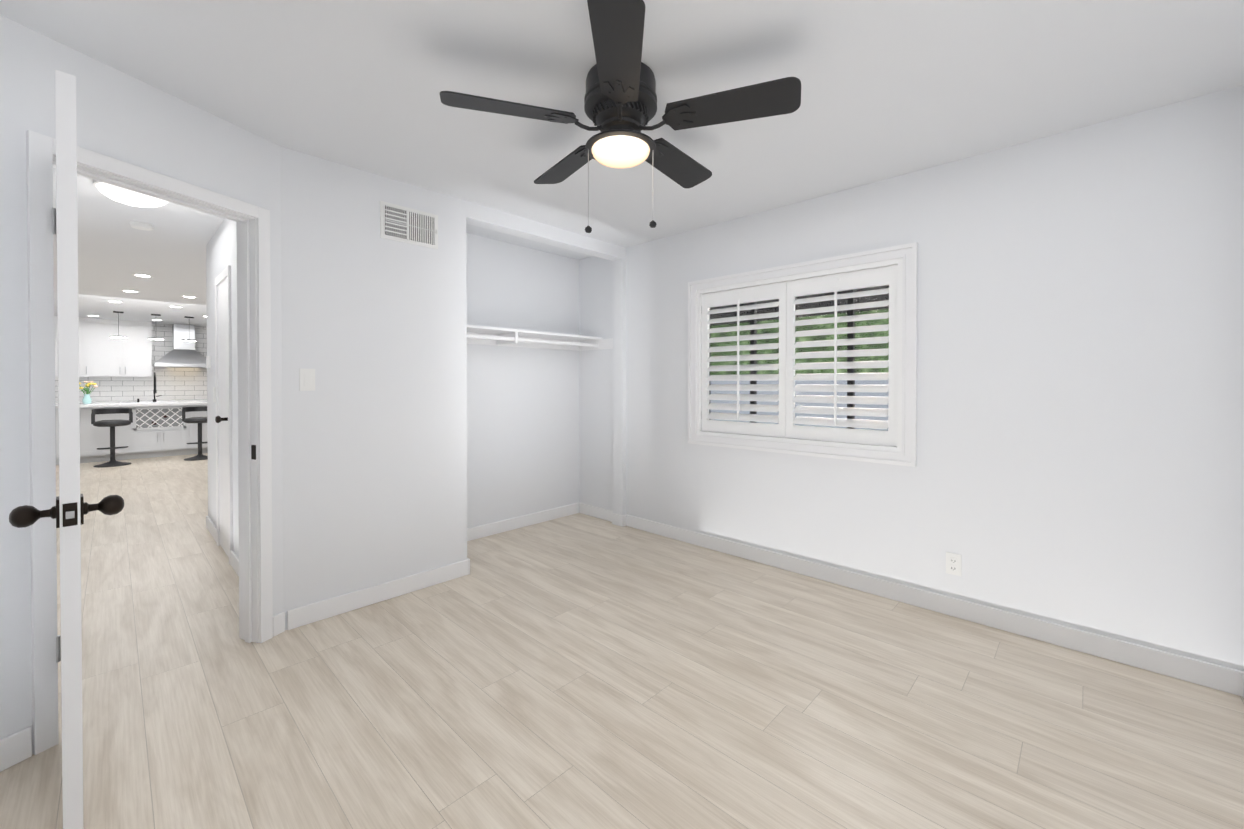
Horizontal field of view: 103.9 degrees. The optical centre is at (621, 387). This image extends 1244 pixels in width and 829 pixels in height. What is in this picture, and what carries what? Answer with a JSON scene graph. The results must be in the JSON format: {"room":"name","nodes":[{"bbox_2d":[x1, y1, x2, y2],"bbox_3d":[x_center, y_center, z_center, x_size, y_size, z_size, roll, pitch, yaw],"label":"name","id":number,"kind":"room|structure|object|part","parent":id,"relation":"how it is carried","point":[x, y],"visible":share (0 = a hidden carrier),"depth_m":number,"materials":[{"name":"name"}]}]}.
{"room":"empty bedroom","nodes":[
{"label":"empty bedroom","id":0,"kind":"room"},
{"bbox_2d":[55,324,206,401],"bbox_3d":[-9.350,-0.055,9.888,0.120,2.440,8.000,0,1,44],"label":"wall","id":1,"kind":"structure","parent":0,"point":[181,383],"depth_m":9.84,"materials":[{"name":"tile"}]},
{"bbox_2d":[54,316,57,375],"bbox_3d":[-10.395,-0.728,8.450,0.348,1.070,0.845,0,1,44],"label":"upper cabinet","id":2,"kind":"object","parent":1,"relation":"attached to","point":[55,317],"depth_m":8.62,"materials":[{"name":"white wood"}]},
{"bbox_2d":[79,318,97,375],"bbox_3d":[-9.951,-0.732,8.914,0.348,1.070,0.440,0,1,44],"label":"upper cabinet","id":3,"kind":"object","parent":1,"relation":"attached to","point":[88,327],"depth_m":8.89,"materials":[{"name":"white wood"}]},
{"bbox_2d":[98,319,151,376],"bbox_3d":[-9.590,-0.735,9.292,0.348,1.070,0.885,0,1,44],"label":"upper cabinet","id":4,"kind":"object","parent":1,"relation":"attached to","point":[102,353],"depth_m":9.22,"materials":[{"name":"white wood"}]},
{"bbox_2d":[153,324,205,367],"bbox_3d":[-8.898,-0.846,9.906,0.500,0.860,0.900,0,1,44],"label":"range hood","id":5,"kind":"object","parent":1,"relation":"attached to","point":[183,354],"visible":0.82,"depth_m":9.83,"materials":[{"name":"silver metal"}]},
{"bbox_2d":[0,15,282,753],"bbox_3d":[-1.931,0.014,1.992,0.120,2.440,1.053,0,1,19],"label":"wall","id":6,"kind":"structure","parent":0,"point":[124,117],"depth_m":1.67,"materials":[{"name":"white paint"}]},
{"bbox_2d":[9,70,123,828],"bbox_3d":[-1.657,0.218,1.477,0.738,2.018,0.199,0,1,44],"label":"door","id":7,"kind":"structure","parent":6,"relation":"in","point":[69,510],"depth_m":1.23,"materials":[{"name":"white paint"}]},
{"bbox_2d":[26,130,272,754],"bbox_3d":[-1.917,0.186,2.033,0.152,2.095,0.800,0,1,19],"label":"door frame","id":8,"kind":"structure","parent":6,"relation":"attached to","point":[254,424],"depth_m":1.89,"materials":[{"name":"white paint"}]},
{"bbox_2d":[206,218,238,557],"bbox_3d":[-2.667,0.002,3.421,2.480,2.440,0.120,0,1,44],"label":"wall","id":9,"kind":"structure","parent":0,"point":[221,251],"depth_m":3.71,"materials":[{"name":"white paint"}]},
{"bbox_2d":[206,356,210,367],"bbox_3d":[-3.467,-0.214,4.087,0.100,0.100,0.020,0,1,44],"label":"light switch","id":10,"kind":"object","parent":9,"relation":"attached to","point":[208,361],"depth_m":4.06,"materials":[{"name":"white plastic"}]},
{"bbox_2d":[215,265,232,564],"bbox_3d":[-2.584,0.193,3.212,1.610,2.060,0.089,0,1,44],"label":"door","id":11,"kind":"structure","parent":9,"relation":"attached to","point":[223,417],"depth_m":3.56,"materials":[{"name":"white paint"}]},
{"bbox_2d":[0,502,1243,771],"bbox_3d":[-0.678,1.179,2.603,6.500,0.100,3.430,0,1,44],"label":"baseboard","id":12,"kind":"structure","parent":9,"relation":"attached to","point":[14,748],"depth_m":2.65,"materials":[{"name":"white paint"}]},
{"bbox_2d":[280,146,625,629],"bbox_3d":[-0.888,0.002,3.401,0.120,2.440,2.550,0,1,44],"label":"wall","id":13,"kind":"structure","parent":0,"point":[374,424],"depth_m":2.77,"materials":[{"name":"white paint"}]},
{"bbox_2d":[299,369,314,390],"bbox_3d":[-1.632,-0.041,2.528,0.010,0.114,0.070,0,1,44],"label":"switch plate","id":14,"kind":"object","parent":13,"relation":"attached to","point":[306,379],"visible":1,"depth_m":2.52,"materials":[{"name":"white plastic"}]},
{"bbox_2d":[380,201,437,248],"bbox_3d":[-1.259,-0.964,2.903,0.020,0.210,0.340,0,1,44],"label":"air vent","id":15,"kind":"object","parent":13,"relation":"in","point":[399,223],"visible":1,"depth_m":2.89,"materials":[{"name":"white plastic"}]},
{"bbox_2d":[466,233,578,528],"bbox_3d":[-1.139,-0.004,4.036,0.120,2.440,2.220,0,1,44],"label":"wall","id":16,"kind":"structure","parent":0,"point":[522,431],"depth_m":4.22,"materials":[{"name":"white paint"}]},
{"bbox_2d":[467,325,612,350],"bbox_3d":[-0.922,-0.402,3.825,0.480,0.109,1.980,0,1,44],"label":"closet shelf","id":17,"kind":"object","parent":16,"relation":"attached to","point":[485,335],"visible":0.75,"depth_m":4.11,"materials":[{"name":"white paint"}]},
{"bbox_2d":[0,453,1243,828],"bbox_3d":[-4.119,1.259,4.902,14.950,0.100,8.400,0,1,44],"label":"floor","id":18,"kind":"structure","parent":0,"point":[578,671],"depth_m":1.88,"materials":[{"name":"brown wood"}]},
{"bbox_2d":[91,408,132,467],"bbox_3d":[-7.777,0.756,7.438,0.420,0.860,0.439,0,1,44],"label":"stool","id":19,"kind":"object","parent":18,"relation":"on","point":[112,424],"visible":1,"depth_m":7.41,"materials":[{"name":"black metal"}]},
{"bbox_2d":[55,404,207,464],"bbox_3d":[-8.176,0.738,8.359,0.800,0.880,3.800,0,1,44],"label":"kitchen island","id":20,"kind":"object","parent":18,"relation":"on","point":[155,428],"depth_m":8.09,"materials":[{"name":"grey wood"}]},
{"bbox_2d":[55,400,206,407],"bbox_3d":[-8.108,0.279,8.289,1.070,0.040,3.900,0,1,44],"label":"island countertop","id":21,"kind":"structure","parent":20,"relation":"on","point":[137,404],"depth_m":7.98,"materials":[{"name":"white stone"}]},
{"bbox_2d":[79,381,97,403],"bbox_3d":[-8.618,0.077,7.855,0.225,0.368,0.241,0,1,44],"label":"vase","id":22,"kind":"object","parent":21,"relation":"on","point":[86,399],"visible":0.96,"depth_m":7.82,"materials":[{"name":"teal ceramic"}]},
{"bbox_2d":[182,406,207,460],"bbox_3d":[-6.999,0.751,8.078,0.420,0.860,0.439,0,1,44],"label":"stool","id":23,"kind":"object","parent":18,"relation":"on","point":[200,421],"visible":0.67,"depth_m":8.01,"materials":[{"name":"black metal"}]},
{"bbox_2d":[0,0,1243,326],"bbox_3d":[-4.119,-1.281,4.879,14.950,0.100,8.400,0,1,44],"label":"ceiling","id":24,"kind":"structure","parent":0,"point":[892,88],"depth_m":1.95,"materials":[{"name":"white paint"}]},
{"bbox_2d":[110,311,126,337],"bbox_3d":[-8.354,-1.042,8.084,0.200,0.434,0.200,0,1,44],"label":"pendant light","id":25,"kind":"object","parent":24,"relation":"hanging from","point":[118,312],"visible":1,"depth_m":8.06,"materials":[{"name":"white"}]},
{"bbox_2d":[121,290,138,292],"bbox_3d":[-6.340,-1.241,6.283,0.168,0.006,0.168,0,1,35],"label":"recessed light","id":26,"kind":"object","parent":24,"relation":"in","point":[131,291],"depth_m":6.29,"materials":[{"name":"white plastic"}]},
{"bbox_2d":[93,180,167,207],"bbox_3d":[-2.997,-1.170,2.993,0.340,0.090,0.340,0,1,44],"label":"hall ceiling light","id":27,"kind":"object","parent":24,"relation":"attached to","point":[123,195],"visible":0.58,"depth_m":2.92,"materials":[{"name":"white plastic"}]},
{"bbox_2d":[129,221,153,230],"bbox_3d":[-3.585,-1.203,3.637,0.130,0.034,0.130,0,1,44],"label":"recessed light","id":28,"kind":"object","parent":24,"relation":"attached to","point":[141,225],"visible":1,"depth_m":3.61,"materials":[{"name":"white plastic"}]},
{"bbox_2d":[132,274,152,277],"bbox_3d":[-5.279,-1.233,5.366,0.168,0.006,0.168,0,1,35],"label":"recessed light","id":29,"kind":"object","parent":24,"relation":"in","point":[142,275],"depth_m":5.35,"materials":[{"name":"white plastic"}]},
{"bbox_2d":[148,314,163,339],"bbox_3d":[-8.043,-1.045,8.410,0.200,0.434,0.200,0,1,44],"label":"pendant light","id":30,"kind":"object","parent":24,"relation":"hanging from","point":[156,338],"visible":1,"depth_m":8.40,"materials":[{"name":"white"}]},
{"bbox_2d":[182,316,196,341],"bbox_3d":[-7.747,-1.048,8.721,0.200,0.434,0.200,0,1,44],"label":"pendant light","id":31,"kind":"object","parent":24,"relation":"hanging from","point":[189,339],"visible":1,"depth_m":8.67,"materials":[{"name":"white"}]},
{"bbox_2d":[440,0,800,232],"bbox_3d":[0.003,-0.904,1.934,1.274,0.603,1.259,0,1,44],"label":"fan","id":32,"kind":"object","parent":24,"relation":"hanging from","point":[620,102],"visible":1,"depth_m":1.79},
{"bbox_2d":[579,85,1243,670],"bbox_3d":[1.264,0.004,3.192,4.760,2.440,0.120,0,1,44],"label":"wall","id":33,"kind":"structure","parent":0,"point":[1081,383],"depth_m":2.40,"materials":[{"name":"white paint"}]},
{"bbox_2d":[688,242,917,466],"bbox_3d":[1.125,-0.187,3.302,1.555,1.250,0.150,0,1,44],"label":"window","id":34,"kind":"structure","parent":33,"relation":"in","point":[908,254],"depth_m":3.06,"materials":[{"name":"white paint"}]},
{"bbox_3d":[1.165,-0.188,3.344,1.415,1.110,0.035,0,1,44],"label":"frame","id":35,"kind":"part","parent":34,"relation":"part of","materials":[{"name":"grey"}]},
{"bbox_2d":[696,258,902,452],"bbox_3d":[1.107,-0.187,3.284,1.415,1.110,0.098,0,1,44],"label":"window shutters","id":36,"kind":"object","parent":34,"relation":"attached to","point":[786,290],"visible":0.98,"depth_m":3.19,"materials":[{"name":"white paint"}]},
{"bbox_2d":[946,552,961,575],"bbox_3d":[1.781,0.949,2.617,0.070,0.114,0.008,0,1,44],"label":"electrical outlet plate","id":37,"kind":"object","parent":33,"relation":"attached to","point":[953,564],"visible":1,"depth_m":2.61,"materials":[{"name":"white plastic"}]},
{"label":"outside","id":38,"kind":"structure","parent":0,"visible":0},
{"bbox_2d":[710,285,888,430],"bbox_3d":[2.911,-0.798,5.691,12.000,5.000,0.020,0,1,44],"label":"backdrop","id":39,"kind":"structure","parent":38,"point":[825,326],"depth_m":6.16,"materials":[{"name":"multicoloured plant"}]}
]}

